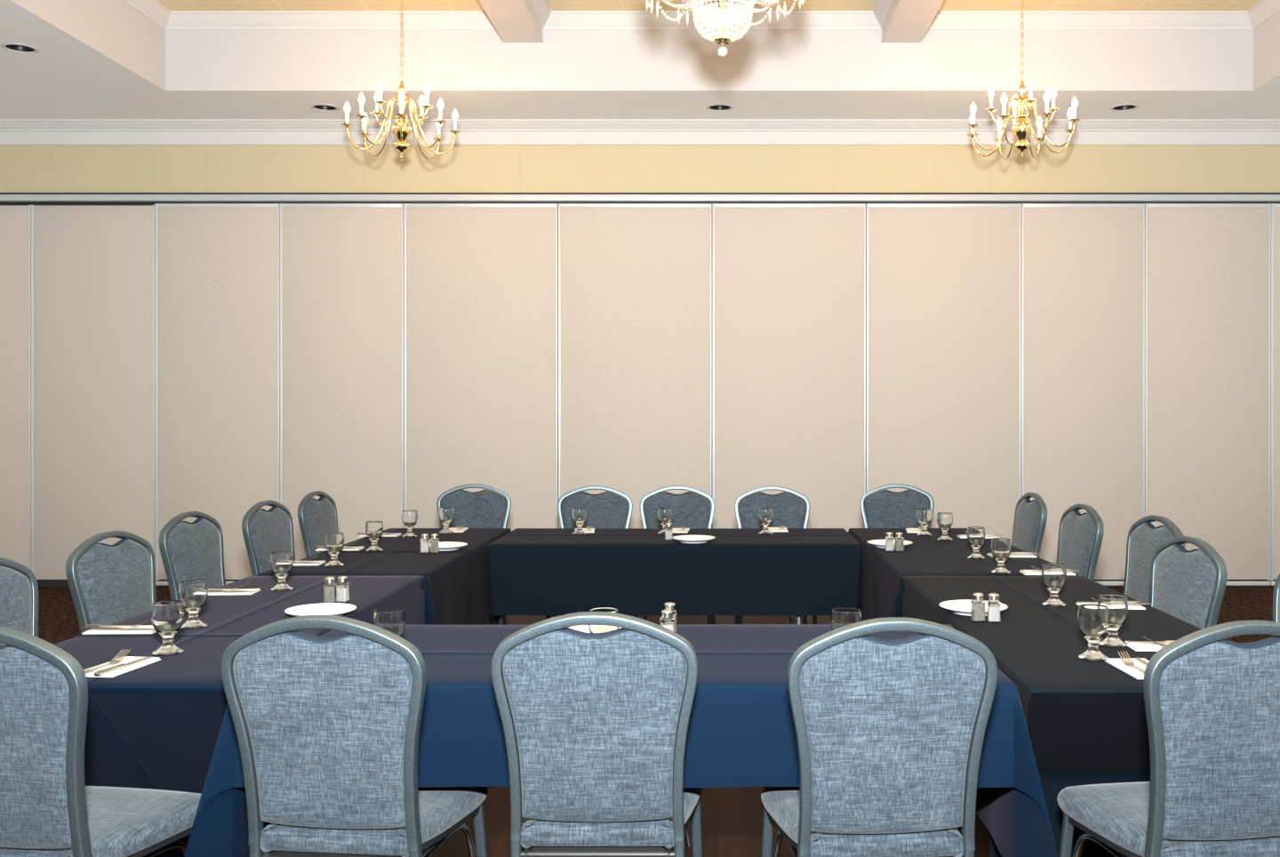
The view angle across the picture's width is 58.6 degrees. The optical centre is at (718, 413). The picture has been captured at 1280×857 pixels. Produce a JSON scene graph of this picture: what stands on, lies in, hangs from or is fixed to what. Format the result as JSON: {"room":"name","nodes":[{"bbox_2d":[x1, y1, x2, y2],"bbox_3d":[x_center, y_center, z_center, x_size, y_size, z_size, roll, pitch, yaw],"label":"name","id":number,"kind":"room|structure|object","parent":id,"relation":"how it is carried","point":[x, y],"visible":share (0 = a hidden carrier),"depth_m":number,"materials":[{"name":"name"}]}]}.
{"room":"banquet hall","nodes":[
{"label":"banquet hall","id":0,"kind":"room"},
{"bbox_2d":[0,144,1279,192],"bbox_3d":[-0.525,-2.040,9.225,12.050,0.590,0.250,0,0,0],"label":"wall","id":1,"kind":"structure","parent":0,"point":[23,168],"depth_m":9.10,"materials":[{"name":"paint"}]},
{"bbox_2d":[0,119,1279,144],"bbox_3d":[-0.525,-2.248,9.059,12.050,0.195,0.082,0,0,0],"label":"trim","id":2,"kind":"structure","parent":1,"relation":"attached to","point":[12,132],"depth_m":9.09,"materials":[{"name":"grey paint"}]},
{"bbox_2d":[0,194,1279,202],"bbox_3d":[-0.525,-1.725,9.135,12.050,0.050,0.130,0,0,0],"label":"partition track","id":3,"kind":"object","parent":1,"relation":"attached to","point":[4,198],"depth_m":9.07,"materials":[{"name":"silver metal"}]},
{"bbox_2d":[0,192,1279,203],"bbox_3d":[-0.525,-1.701,9.127,12.050,0.122,0.125,0,0,0],"label":"trim","id":4,"kind":"structure","parent":1,"relation":"attached to","point":[0,193],"depth_m":9.06,"materials":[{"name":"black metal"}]},
{"bbox_2d":[0,0,1279,119],"bbox_3d":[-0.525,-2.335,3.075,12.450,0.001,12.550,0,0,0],"label":"ceiling","id":5,"kind":"structure","parent":0,"point":[68,78],"depth_m":8.46,"materials":[{"name":"paint"}]},
{"bbox_2d":[0,42,39,53],"bbox_3d":[-4.460,-2.401,7.260,0.210,0.147,0.210,0,0,0],"label":"recessed light","id":6,"kind":"object","parent":5,"relation":"in","point":[22,48],"visible":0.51,"depth_m":7.31,"materials":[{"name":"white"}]},
{"bbox_2d":[310,104,339,111],"bbox_3d":[-3.000,-2.401,8.670,0.210,0.147,0.210,0,0,0],"label":"recessed light","id":7,"kind":"object","parent":5,"relation":"in","point":[318,107],"visible":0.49,"depth_m":8.72,"materials":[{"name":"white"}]},
{"bbox_2d":[123,0,1279,29],"bbox_3d":[-0.065,-2.831,2.910,7.870,0.110,10.620,0,0,0],"label":"trim","id":8,"kind":"structure","parent":5,"relation":"attached to","point":[166,19],"depth_m":8.18,"materials":[{"name":"grey paint"}]},
{"bbox_2d":[706,104,733,111],"bbox_3d":[0.013,-2.401,8.670,0.210,0.147,0.210,0,0,0],"label":"recessed light","id":9,"kind":"object","parent":5,"relation":"in","point":[713,107],"visible":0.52,"depth_m":8.73,"materials":[{"name":"grey paint"}]},
{"bbox_2d":[1110,104,1138,111],"bbox_3d":[3.100,-2.401,8.670,0.210,0.147,0.210,0,0,0],"label":"recessed light","id":10,"kind":"object","parent":5,"relation":"in","point":[1122,107],"visible":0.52,"depth_m":8.73,"materials":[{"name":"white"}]},
{"bbox_2d":[38,586,1273,856],"bbox_3d":[-0.525,1.493,3.100,12.450,0.204,12.600,0,0,0],"label":"floor","id":11,"kind":"structure","parent":0,"point":[732,818],"depth_m":4.11,"materials":[{"name":"brown carpet"}]},
{"bbox_2d":[0,202,32,569],"bbox_3d":[-6.015,-0.151,9.156,0.982,3.093,0.068,0,0,0],"label":"divider panel","id":12,"kind":"object","parent":11,"relation":"on","point":[15,218],"visible":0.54,"depth_m":9.13,"materials":[{"name":"fabric"}]},
{"bbox_2d":[0,557,38,646],"bbox_3d":[-2.022,0.914,3.421,0.531,0.955,0.479,0,0,9],"label":"banquet chair","id":13,"kind":"object","parent":11,"relation":"on","point":[19,588],"visible":0.2,"depth_m":3.58,"materials":[{"name":"fabric"}]},
{"bbox_2d":[31,202,157,586],"bbox_3d":[-5.024,-0.151,9.156,0.993,3.093,0.068,0,0,0],"label":"divider panel","id":14,"kind":"object","parent":11,"relation":"on","point":[93,264],"visible":0.77,"depth_m":9.13,"materials":[{"name":"fabric"}]},
{"bbox_2d":[0,625,201,856],"bbox_3d":[-1.486,0.914,2.587,0.479,0.955,0.531,0,0,9],"label":"banquet chair","id":15,"kind":"object","parent":11,"relation":"on","point":[47,808],"visible":0.94,"depth_m":2.36,"materials":[{"name":"fabric"}]},
{"bbox_2d":[65,530,156,634],"bbox_3d":[-2.012,0.914,4.175,0.531,0.955,0.479,0,0,8],"label":"banquet chair","id":16,"kind":"object","parent":11,"relation":"on","point":[108,584],"visible":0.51,"depth_m":4.15,"materials":[{"name":"fabric"}]},
{"bbox_2d":[159,511,225,599],"bbox_3d":[-2.111,0.914,5.034,0.531,0.955,0.480,0,0,6],"label":"banquet chair","id":17,"kind":"object","parent":11,"relation":"on","point":[194,550],"visible":0.47,"depth_m":5.00,"materials":[{"name":"fabric"}]},
{"bbox_2d":[155,203,279,586],"bbox_3d":[-4.025,-0.146,9.156,0.995,3.083,0.068,0,0,0],"label":"divider panel","id":18,"kind":"object","parent":11,"relation":"on","point":[218,265],"visible":0.71,"depth_m":9.13,"materials":[{"name":"fabric"}]},
{"bbox_2d":[241,500,295,575],"bbox_3d":[-2.021,0.914,5.664,0.531,0.955,0.479,0,0,6],"label":"banquet chair","id":19,"kind":"object","parent":11,"relation":"on","point":[265,532],"visible":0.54,"depth_m":5.60,"materials":[{"name":"fabric"}]},
{"bbox_2d":[297,490,338,557],"bbox_3d":[-2.015,0.914,6.362,0.531,0.955,0.479,0,0,4],"label":"banquet chair","id":20,"kind":"object","parent":11,"relation":"on","point":[318,517],"visible":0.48,"depth_m":6.28,"materials":[{"name":"fabric"}]},
{"bbox_2d":[280,203,403,559],"bbox_3d":[-3.026,-0.146,9.156,0.992,3.083,0.068,0,0,0],"label":"divider panel","id":21,"kind":"object","parent":11,"relation":"on","point":[341,265],"visible":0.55,"depth_m":9.13,"materials":[{"name":"fabric"}]},
{"bbox_2d":[220,615,487,856],"bbox_3d":[-0.834,0.914,2.699,0.480,0.955,0.531,0,0,6],"label":"banquet chair","id":22,"kind":"object","parent":11,"relation":"on","point":[327,728],"visible":0.98,"depth_m":2.48,"materials":[{"name":"fabric"}]},
{"bbox_2d":[436,483,511,624],"bbox_3d":[-1.509,0.914,6.799,0.479,0.955,0.531,0,0,-1],"label":"banquet chair","id":23,"kind":"object","parent":11,"relation":"on","point":[484,508],"visible":0.48,"depth_m":7.00,"materials":[{"name":"fabric"}]},
{"bbox_2d":[403,203,558,530],"bbox_3d":[-1.908,-0.146,9.156,1.234,3.083,0.068,0,0,0],"label":"divider panel","id":24,"kind":"object","parent":11,"relation":"on","point":[481,280],"visible":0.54,"depth_m":9.13,"materials":[{"name":"fabric"}]},
{"bbox_2d":[545,485,632,619],"bbox_3d":[-0.745,0.914,6.629,0.479,0.955,0.531,0,0,0],"label":"banquet chair","id":25,"kind":"object","parent":11,"relation":"on","point":[606,509],"visible":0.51,"depth_m":6.83,"materials":[{"name":"fabric"}]},
{"bbox_2d":[490,611,702,856],"bbox_3d":[-0.272,0.914,2.741,0.479,0.955,0.531,0,0,0],"label":"banquet chair","id":26,"kind":"object","parent":11,"relation":"on","point":[589,720],"visible":0.98,"depth_m":2.52,"materials":[{"name":"fabric"}]},
{"bbox_2d":[558,203,711,527],"bbox_3d":[-0.669,-0.146,9.156,1.234,3.083,0.068,0,0,0],"label":"divider panel","id":27,"kind":"object","parent":11,"relation":"on","point":[635,280],"visible":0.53,"depth_m":9.13,"materials":[{"name":"fabric"}]},
{"bbox_2d":[633,485,715,623],"bbox_3d":[-0.247,0.914,6.629,0.479,0.955,0.531,0,0,0],"label":"banquet chair","id":28,"kind":"object","parent":11,"relation":"on","point":[690,509],"visible":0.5,"depth_m":6.83,"materials":[{"name":"fabric"}]},
{"bbox_2d":[549,615,801,623],"bbox_3d":[-0.215,1.019,5.995,1.798,0.740,0.748,0,0,0],"label":"banquet table","id":29,"kind":"object","parent":11,"relation":"on","point":[797,619],"visible":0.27,"depth_m":5.72,"materials":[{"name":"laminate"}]},
{"bbox_2d":[487,528,862,623],"bbox_3d":[-0.215,0.868,5.951,1.863,0.453,0.901,0,0,0],"label":"tablecloth","id":30,"kind":"object","parent":29,"relation":"on","point":[531,571],"visible":0.93,"depth_m":5.59,"materials":[{"name":"fabric"}]},
{"bbox_2d":[572,507,586,534],"bbox_3d":[-0.741,0.574,6.069,0.080,0.136,0.080,0,0,0],"label":"goblet","id":31,"kind":"object","parent":30,"relation":"on","point":[579,514],"visible":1,"depth_m":6.04,"materials":[{"name":"clear glass"}]},
{"bbox_2d":[657,507,671,534],"bbox_3d":[-0.285,0.574,6.069,0.080,0.136,0.080,0,0,0],"label":"goblet","id":32,"kind":"object","parent":30,"relation":"on","point":[664,514],"visible":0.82,"depth_m":6.04,"materials":[{"name":"clear glass"}]},
{"bbox_2d":[672,535,715,543],"bbox_3d":[-0.122,0.632,5.690,0.217,0.022,0.217,0,0,0],"label":"plate","id":33,"kind":"object","parent":30,"relation":"on","point":[684,539],"visible":1,"depth_m":5.73,"materials":[{"name":"white ceramic"}]},
{"bbox_2d":[758,507,773,534],"bbox_3d":[0.254,0.574,6.069,0.080,0.136,0.080,0,0,0],"label":"goblet","id":34,"kind":"object","parent":30,"relation":"on","point":[765,515],"visible":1,"depth_m":6.04,"materials":[{"name":"clear glass"}]},
{"bbox_2d":[734,486,817,623],"bbox_3d":[0.325,0.914,6.589,0.479,0.955,0.531,0,0,0],"label":"banquet chair","id":35,"kind":"object","parent":11,"relation":"on","point":[789,509],"visible":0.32,"depth_m":6.79,"materials":[{"name":"fabric"}]},
{"bbox_2d":[712,203,865,531],"bbox_3d":[0.570,-0.146,9.156,1.234,3.083,0.068,0,0,0],"label":"divider panel","id":36,"kind":"object","parent":11,"relation":"on","point":[788,280],"visible":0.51,"depth_m":9.13,"materials":[{"name":"fabric"}]},
{"bbox_2d":[760,616,997,856],"bbox_3d":[0.354,0.914,2.670,0.479,0.955,0.531,0,0,-5],"label":"banquet chair","id":37,"kind":"object","parent":11,"relation":"on","point":[890,733],"visible":0.99,"depth_m":2.45,"materials":[{"name":"fabric"}]},
{"bbox_2d":[860,483,934,527],"bbox_3d":[1.103,0.914,6.799,0.480,0.955,0.531,0,0,1],"label":"banquet chair","id":38,"kind":"object","parent":11,"relation":"on","point":[884,508],"visible":0.45,"depth_m":7.00,"materials":[{"name":"fabric"}]},
{"bbox_2d":[865,203,1021,544],"bbox_3d":[1.812,-0.146,9.156,1.241,3.083,0.068,0,0,0],"label":"divider panel","id":39,"kind":"object","parent":11,"relation":"on","point":[943,281],"visible":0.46,"depth_m":9.13,"materials":[{"name":"fabric"}]},
{"bbox_2d":[1011,492,1047,557],"bbox_3d":[1.490,0.914,6.257,0.531,0.955,0.479,0,0,-3],"label":"banquet chair","id":40,"kind":"object","parent":11,"relation":"on","point":[1030,516],"visible":0.4,"depth_m":6.18,"materials":[{"name":"fabric"}]},
{"bbox_2d":[1056,503,1103,580],"bbox_3d":[1.515,0.914,5.458,0.531,0.955,0.479,0,0,-5],"label":"banquet chair","id":41,"kind":"object","parent":11,"relation":"on","point":[1080,535],"visible":0.41,"depth_m":5.39,"materials":[{"name":"fabric"}]},
{"bbox_2d":[1021,203,1144,586],"bbox_3d":[2.932,-0.146,9.156,0.988,3.083,0.068,0,0,0],"label":"divider panel","id":42,"kind":"object","parent":11,"relation":"on","point":[1083,265],"visible":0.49,"depth_m":9.13,"materials":[{"name":"fabric"}]},
{"bbox_2d":[1030,514,1185,698],"bbox_3d":[1.636,0.914,4.834,0.531,0.955,0.479,0,0,-6],"label":"banquet chair","id":43,"kind":"object","parent":11,"relation":"on","point":[1143,538],"visible":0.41,"depth_m":4.88,"materials":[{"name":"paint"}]},
{"bbox_2d":[1056,620,1279,856],"bbox_3d":[1.093,0.914,2.634,0.479,0.955,0.531,0,0,-7],"label":"banquet chair","id":44,"kind":"object","parent":11,"relation":"on","point":[1212,700],"visible":1,"depth_m":2.41,"materials":[{"name":"fabric"}]},
{"bbox_2d":[1149,536,1227,629],"bbox_3d":[1.431,0.914,3.999,0.531,0.955,0.479,0,0,-7],"label":"banquet chair","id":45,"kind":"object","parent":11,"relation":"on","point":[1189,587],"visible":0.41,"depth_m":3.96,"materials":[{"name":"fabric"}]},
{"bbox_2d":[1144,203,1270,586],"bbox_3d":[3.934,-0.146,9.156,1.006,3.083,0.068,0,0,0],"label":"divider panel","id":46,"kind":"object","parent":11,"relation":"on","point":[1207,266],"visible":0.77,"depth_m":9.13,"materials":[{"name":"fabric"}]},
{"bbox_2d":[1269,203,1279,586],"bbox_3d":[4.938,-0.146,9.156,0.992,3.083,0.068,0,0,0],"label":"divider panel","id":47,"kind":"object","parent":11,"relation":"on","point":[1275,208],"visible":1,"depth_m":9.13,"materials":[{"name":"fabric"}]},
{"bbox_2d":[1272,573,1279,636],"bbox_3d":[1.581,0.914,3.369,0.531,0.955,0.479,0,0,-7],"label":"banquet chair","id":48,"kind":"object","parent":11,"relation":"on","point":[1276,588],"visible":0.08,"depth_m":3.60,"materials":[{"name":"paint"}]},
{"bbox_3d":[-1.516,1.019,3.633,0.645,0.740,1.734,0,0,0],"label":"banquet table","id":49,"kind":"object","parent":11,"relation":"on","visible":0},
{"bbox_2d":[54,575,432,856],"bbox_3d":[-1.509,0.986,3.598,0.777,0.690,1.882,0,0,0],"label":"tablecloth","id":50,"kind":"object","parent":49,"relation":"on","point":[155,725],"visible":0.41,"depth_m":2.99,"materials":[{"name":"blue fabric"}]},
{"bbox_2d":[82,624,156,633],"bbox_3d":[-1.753,0.639,3.363,0.201,0.007,0.110,0,0,-2],"label":"napkin","id":51,"kind":"object","parent":50,"relation":"on","point":[116,631],"visible":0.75,"depth_m":3.32,"materials":[{"name":"white paper"}]},
{"bbox_2d":[81,626,154,630],"bbox_3d":[-1.761,0.632,3.339,0.214,0.007,0.018,0,0,0],"label":"table knife","id":52,"kind":"object","parent":51,"relation":"on","point":[84,628],"visible":0.98,"depth_m":3.33,"materials":[{"name":"silver metal"}]},
{"bbox_2d":[84,656,160,677],"bbox_3d":[-1.515,0.639,2.870,0.110,0.007,0.201,0,0,6],"label":"napkin","id":53,"kind":"object","parent":50,"relation":"on","point":[127,659],"visible":0.68,"depth_m":2.86,"materials":[{"name":"white fabric"}]},
{"bbox_2d":[93,656,153,675],"bbox_3d":[-1.493,0.632,2.859,0.018,0.007,0.214,0,0,8],"label":"table knife","id":54,"kind":"object","parent":53,"relation":"on","point":[114,668],"visible":1,"depth_m":2.83,"materials":[{"name":"silver metal"}]},
{"bbox_2d":[151,600,184,655],"bbox_3d":[-1.475,0.574,3.046,0.080,0.136,0.080,0,0,0],"label":"goblet","id":55,"kind":"object","parent":50,"relation":"on","point":[167,616],"visible":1,"depth_m":3.02,"materials":[{"name":"clear glass"}]},
{"bbox_2d":[178,579,207,628],"bbox_3d":[-1.580,0.574,3.420,0.080,0.136,0.080,0,0,0],"label":"goblet","id":56,"kind":"object","parent":50,"relation":"on","point":[194,594],"visible":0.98,"depth_m":3.39,"materials":[{"name":"clear glass"}]},
{"bbox_2d":[208,588,261,595],"bbox_3d":[-1.759,0.639,4.070,0.201,0.007,0.110,0,0,-4],"label":"napkin","id":57,"kind":"object","parent":50,"relation":"on","point":[254,590],"visible":0.7,"depth_m":4.04,"materials":[{"name":"white paper"}]},
{"bbox_2d":[270,551,293,591],"bbox_3d":[-1.592,0.574,4.143,0.080,0.136,0.080,0,0,0],"label":"goblet","id":58,"kind":"object","parent":50,"relation":"on","point":[281,562],"visible":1,"depth_m":4.12,"materials":[{"name":"clear glass"}]},
{"bbox_2d":[284,602,356,616],"bbox_3d":[-1.262,0.632,3.609,0.217,0.022,0.217,0,0,0],"label":"plate","id":59,"kind":"object","parent":50,"relation":"on","point":[337,609],"visible":0.7,"depth_m":3.65,"materials":[{"name":"white ceramic"}]},
{"bbox_2d":[323,576,335,602],"bbox_3d":[-1.323,0.600,3.870,0.039,0.086,0.039,0,0,-11],"label":"pepper shaker","id":60,"kind":"object","parent":50,"relation":"on","point":[330,586],"visible":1,"depth_m":3.85,"materials":[{"name":"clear glass"}]},
{"bbox_2d":[336,576,350,601],"bbox_3d":[-1.286,0.600,3.888,0.039,0.086,0.039,0,0,6],"label":"salt shaker","id":61,"kind":"object","parent":50,"relation":"on","point":[342,586],"visible":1,"depth_m":3.87,"materials":[{"name":"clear glass"}]},
{"bbox_3d":[-1.513,1.019,5.473,0.632,0.740,1.811,0,0,0],"label":"banquet table","id":62,"kind":"object","parent":11,"relation":"on","visible":0},
{"bbox_2d":[256,528,511,624],"bbox_3d":[-1.508,0.874,5.503,0.814,0.466,1.929,0,0,0],"label":"tablecloth","id":63,"kind":"object","parent":62,"relation":"on","point":[456,580],"visible":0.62,"depth_m":5.17,"materials":[{"name":"fabric"}]},
{"bbox_2d":[324,532,343,566],"bbox_3d":[-1.621,0.574,4.795,0.080,0.136,0.080,0,0,0],"label":"goblet","id":64,"kind":"object","parent":63,"relation":"on","point":[333,541],"visible":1,"depth_m":4.77,"materials":[{"name":"clear glass"}]},
{"bbox_2d":[365,520,383,551],"bbox_3d":[-1.612,0.574,5.323,0.080,0.136,0.080,0,0,0],"label":"goblet","id":65,"kind":"object","parent":63,"relation":"on","point":[373,529],"visible":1,"depth_m":5.30,"materials":[{"name":"clear glass"}]},
{"bbox_2d":[401,510,417,536],"bbox_3d":[-1.606,0.574,5.917,0.080,0.136,0.080,0,0,0],"label":"goblet","id":66,"kind":"object","parent":63,"relation":"on","point":[409,517],"visible":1,"depth_m":5.89,"materials":[{"name":"clear glass"}]},
{"bbox_2d":[419,533,430,552],"bbox_3d":[-1.357,0.600,5.255,0.039,0.086,0.039,0,0,0],"label":"salt shaker","id":67,"kind":"object","parent":63,"relation":"on","point":[424,540],"visible":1,"depth_m":5.24,"materials":[{"name":"beige"}]},
{"bbox_2d":[430,533,439,552],"bbox_3d":[-1.312,0.600,5.255,0.039,0.086,0.039,0,0,-6],"label":"pepper shaker","id":68,"kind":"object","parent":63,"relation":"on","point":[434,540],"visible":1,"depth_m":5.24,"materials":[{"name":"beige"}]},
{"bbox_2d":[438,506,454,533],"bbox_3d":[-1.464,0.574,6.114,0.080,0.136,0.080,0,0,0],"label":"goblet","id":69,"kind":"object","parent":63,"relation":"on","point":[445,514],"visible":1,"depth_m":6.09,"materials":[{"name":"clear glass"}]},
{"bbox_2d":[429,541,467,551],"bbox_3d":[-1.297,0.632,5.383,0.217,0.022,0.217,0,0,0],"label":"plate","id":70,"kind":"object","parent":63,"relation":"on","point":[445,546],"visible":0.63,"depth_m":5.43,"materials":[{"name":"white ceramic"}]},
{"bbox_3d":[1.094,1.019,3.613,0.671,0.740,1.774,0,0,0],"label":"banquet table","id":71,"kind":"object","parent":11,"relation":"on","visible":0},
{"bbox_2d":[894,575,1201,856],"bbox_3d":[1.084,0.964,3.581,0.798,0.643,1.897,0,0,0],"label":"tablecloth","id":72,"kind":"object","parent":71,"relation":"on","point":[1086,720],"visible":0.35,"depth_m":3.10,"materials":[{"name":"grey fabric"}]},
{"bbox_2d":[939,600,1007,615],"bbox_3d":[0.825,0.632,3.675,0.217,0.022,0.217,0,0,0],"label":"plate","id":73,"kind":"object","parent":72,"relation":"on","point":[964,607],"visible":0.59,"depth_m":3.71,"materials":[{"name":"white ceramic"}]},
{"bbox_2d":[970,592,985,622],"bbox_3d":[0.806,0.600,3.522,0.039,0.086,0.039,0,0,-6],"label":"pepper shaker","id":74,"kind":"object","parent":72,"relation":"on","point":[978,604],"visible":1,"depth_m":3.51,"materials":[{"name":"beige"}]},
{"bbox_2d":[986,592,1000,622],"bbox_3d":[0.853,0.600,3.514,0.039,0.086,0.039,0,0,6],"label":"salt shaker","id":75,"kind":"object","parent":72,"relation":"on","point":[994,604],"visible":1,"depth_m":3.50,"materials":[{"name":"beige glass"}]},
{"bbox_2d":[1041,562,1066,606],"bbox_3d":[1.126,0.574,3.807,0.080,0.136,0.080,0,0,0],"label":"goblet","id":76,"kind":"object","parent":72,"relation":"on","point":[1053,574],"visible":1,"depth_m":3.78,"materials":[{"name":"clear glass"}]},
{"bbox_2d":[1077,604,1109,661],"bbox_3d":[0.984,0.574,2.980,0.080,0.136,0.080,0,0,0],"label":"goblet","id":77,"kind":"object","parent":72,"relation":"on","point":[1092,620],"visible":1,"depth_m":2.95,"materials":[{"name":"clear glass"}]},
{"bbox_2d":[1097,593,1127,647],"bbox_3d":[1.095,0.574,3.151,0.080,0.136,0.080,0,0,0],"label":"goblet","id":78,"kind":"object","parent":72,"relation":"on","point":[1117,604],"visible":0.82,"depth_m":3.12,"materials":[{"name":"clear glass"}]},
{"bbox_2d":[1104,658,1148,679],"bbox_3d":[1.063,0.639,2.850,0.110,0.007,0.201,0,0,-3],"label":"napkin","id":79,"kind":"object","parent":72,"relation":"on","point":[1118,663],"visible":0.52,"depth_m":2.86,"materials":[{"name":"white fabric"}]},
{"bbox_2d":[1125,640,1168,651],"bbox_3d":[1.231,0.639,3.122,0.201,0.007,0.110,0,0,2],"label":"napkin","id":80,"kind":"object","parent":72,"relation":"on","point":[1136,646],"visible":0.43,"depth_m":3.10,"materials":[{"name":"white paper"}]},
{"bbox_3d":[1.092,1.019,5.473,0.659,0.740,1.811,0,0,0],"label":"banquet table","id":81,"kind":"object","parent":11,"relation":"on","visible":0},
{"bbox_2d":[848,528,1079,620],"bbox_3d":[1.086,0.875,5.503,0.841,0.463,1.929,0,0,0],"label":"tablecloth","id":82,"kind":"object","parent":81,"relation":"on","point":[883,571],"visible":0.5,"depth_m":5.17,"materials":[{"name":"fabric"}]},
{"bbox_2d":[867,539,912,548],"bbox_3d":[0.828,0.632,5.483,0.217,0.022,0.217,0,0,0],"label":"plate","id":83,"kind":"object","parent":82,"relation":"on","point":[879,543],"visible":0.59,"depth_m":5.51,"materials":[{"name":"white ceramic"}]},
{"bbox_2d":[894,532,903,551],"bbox_3d":[0.846,0.600,5.313,0.039,0.086,0.039,0,0,-9],"label":"pepper shaker","id":84,"kind":"object","parent":82,"relation":"on","point":[899,543],"visible":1,"depth_m":5.30,"materials":[{"name":"beige"}]},
{"bbox_2d":[916,508,932,535],"bbox_3d":[1.090,0.574,6.003,0.080,0.136,0.080,0,0,0],"label":"goblet","id":85,"kind":"object","parent":82,"relation":"on","point":[924,516],"visible":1,"depth_m":5.98,"materials":[{"name":"clear glass"}]},
{"bbox_2d":[936,512,952,540],"bbox_3d":[1.151,0.574,5.771,0.080,0.136,0.080,0,0,0],"label":"goblet","id":86,"kind":"object","parent":82,"relation":"on","point":[944,520],"visible":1,"depth_m":5.75,"materials":[{"name":"clear glass"}]},
{"bbox_2d":[967,526,984,559],"bbox_3d":[1.145,0.574,5.045,0.080,0.136,0.080,0,0,0],"label":"goblet","id":87,"kind":"object","parent":82,"relation":"on","point":[975,534],"visible":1,"depth_m":5.02,"materials":[{"name":"clear glass"}]},
{"bbox_2d":[991,537,1011,573],"bbox_3d":[1.140,0.574,4.582,0.080,0.136,0.080,0,0,0],"label":"goblet","id":88,"kind":"object","parent":82,"relation":"on","point":[1001,548],"visible":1,"depth_m":4.55,"materials":[{"name":"clear glass"}]},
{"bbox_3d":[-0.222,1.019,3.098,1.823,0.740,0.723,0,0,0],"label":"banquet table","id":89,"kind":"object","parent":11,"relation":"on","visible":0},
{"bbox_2d":[184,624,1057,856],"bbox_3d":[-0.233,0.899,3.010,2.016,0.511,0.961,0,0,0],"label":"tablecloth","id":90,"kind":"object","parent":89,"relation":"on","point":[741,731],"visible":0.34,"depth_m":2.71,"materials":[{"name":"blue fabric"}]},
{"bbox_2d":[373,607,405,637],"bbox_3d":[-0.849,0.574,2.931,0.080,0.136,0.080,0,0,0],"label":"goblet","id":91,"kind":"object","parent":90,"relation":"on","point":[392,620],"visible":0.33,"depth_m":2.90,"materials":[{"name":"clear glass"}]},
{"bbox_2d":[588,607,618,632],"bbox_3d":[-0.295,0.574,2.931,0.080,0.136,0.080,0,0,0],"label":"goblet","id":92,"kind":"object","parent":90,"relation":"on","point":[593,628],"visible":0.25,"depth_m":2.90,"materials":[{"name":"clear glass"}]},
{"bbox_2d":[659,609,674,631],"bbox_3d":[-0.145,0.600,3.219,0.039,0.086,0.039,0,0,-17],"label":"salt shaker","id":93,"kind":"object","parent":90,"relation":"on","point":[667,620],"visible":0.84,"depth_m":3.20,"materials":[{"name":"beige"}]},
{"bbox_2d":[831,607,862,630],"bbox_3d":[0.330,0.574,2.931,0.080,0.136,0.080,0,0,0],"label":"goblet","id":94,"kind":"object","parent":90,"relation":"on","point":[840,616],"visible":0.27,"depth_m":2.90,"materials":[{"name":"clear glass"}]},
{"bbox_2d":[156,0,1261,10],"bbox_3d":[-0.065,-2.935,2.910,8.070,0.100,10.820,0,0,0],"label":"ceiling tiles","id":95,"kind":"structure","parent":0,"point":[171,4],"depth_m":8.01,"materials":[{"name":"beige paint"}]},
{"bbox_2d":[341,0,461,159],"bbox_3d":[-2.034,-2.264,7.300,0.691,1.249,0.691,0,0,8],"label":"brass chandelier","id":96,"kind":"object","parent":95,"relation":"hanging from","point":[401,128],"visible":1,"depth_m":7.26,"materials":[{"name":"gold metal"}]},
{"bbox_2d":[480,0,542,42],"bbox_3d":[-1.410,-2.793,2.910,0.276,0.224,10.620,0,0,0],"label":"ceiling beam","id":97,"kind":"structure","parent":95,"relation":"attached to","point":[511,19],"depth_m":7.76,"materials":[{"name":"grey paint"}]},
{"bbox_2d":[479,0,550,41],"bbox_3d":[-1.410,-2.784,2.930,0.416,0.203,10.560,0,0,0],"label":"trim","id":98,"kind":"structure","parent":97,"relation":"attached to","point":[541,9],"depth_m":7.94,"materials":[{"name":"grey paint"}]},
{"bbox_2d":[645,0,805,56],"bbox_3d":[0.019,-2.192,4.770,0.750,1.386,0.750,0,0,0],"label":"crystal chandelier","id":99,"kind":"object","parent":95,"relation":"hanging from","point":[710,14],"visible":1,"depth_m":4.76,"materials":[{"name":"white"}]},
{"bbox_2d":[688,0,756,43],"bbox_3d":[0.019,-1.655,4.770,0.283,0.188,0.281,0,0,0],"label":"basket","id":100,"kind":"object","parent":99,"relation":"on","point":[710,14],"depth_m":4.73,"materials":[{"name":"white"}]},
{"bbox_2d":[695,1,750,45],"bbox_3d":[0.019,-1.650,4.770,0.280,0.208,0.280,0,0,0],"label":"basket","id":101,"kind":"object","parent":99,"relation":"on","point":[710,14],"depth_m":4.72,"materials":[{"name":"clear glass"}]},
{"bbox_2d":[881,0,943,42],"bbox_3d":[1.323,-2.793,2.910,0.275,0.224,10.620,0,0,0],"label":"ceiling beam","id":102,"kind":"structure","parent":95,"relation":"attached to","point":[911,20],"depth_m":7.76,"materials":[{"name":"grey paint"}]},
{"bbox_2d":[873,0,943,41],"bbox_3d":[1.323,-2.784,2.930,0.415,0.203,10.560,0,0,0],"label":"trim","id":103,"kind":"structure","parent":102,"relation":"attached to","point":[883,7],"depth_m":7.94,"materials":[{"name":"grey paint"}]},
{"bbox_2d":[967,0,1080,159],"bbox_3d":[1.954,-2.267,7.300,0.692,1.249,0.692,0,0,12],"label":"brass chandelier","id":104,"kind":"object","parent":95,"relation":"hanging from","point":[1022,128],"visible":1,"depth_m":7.27,"materials":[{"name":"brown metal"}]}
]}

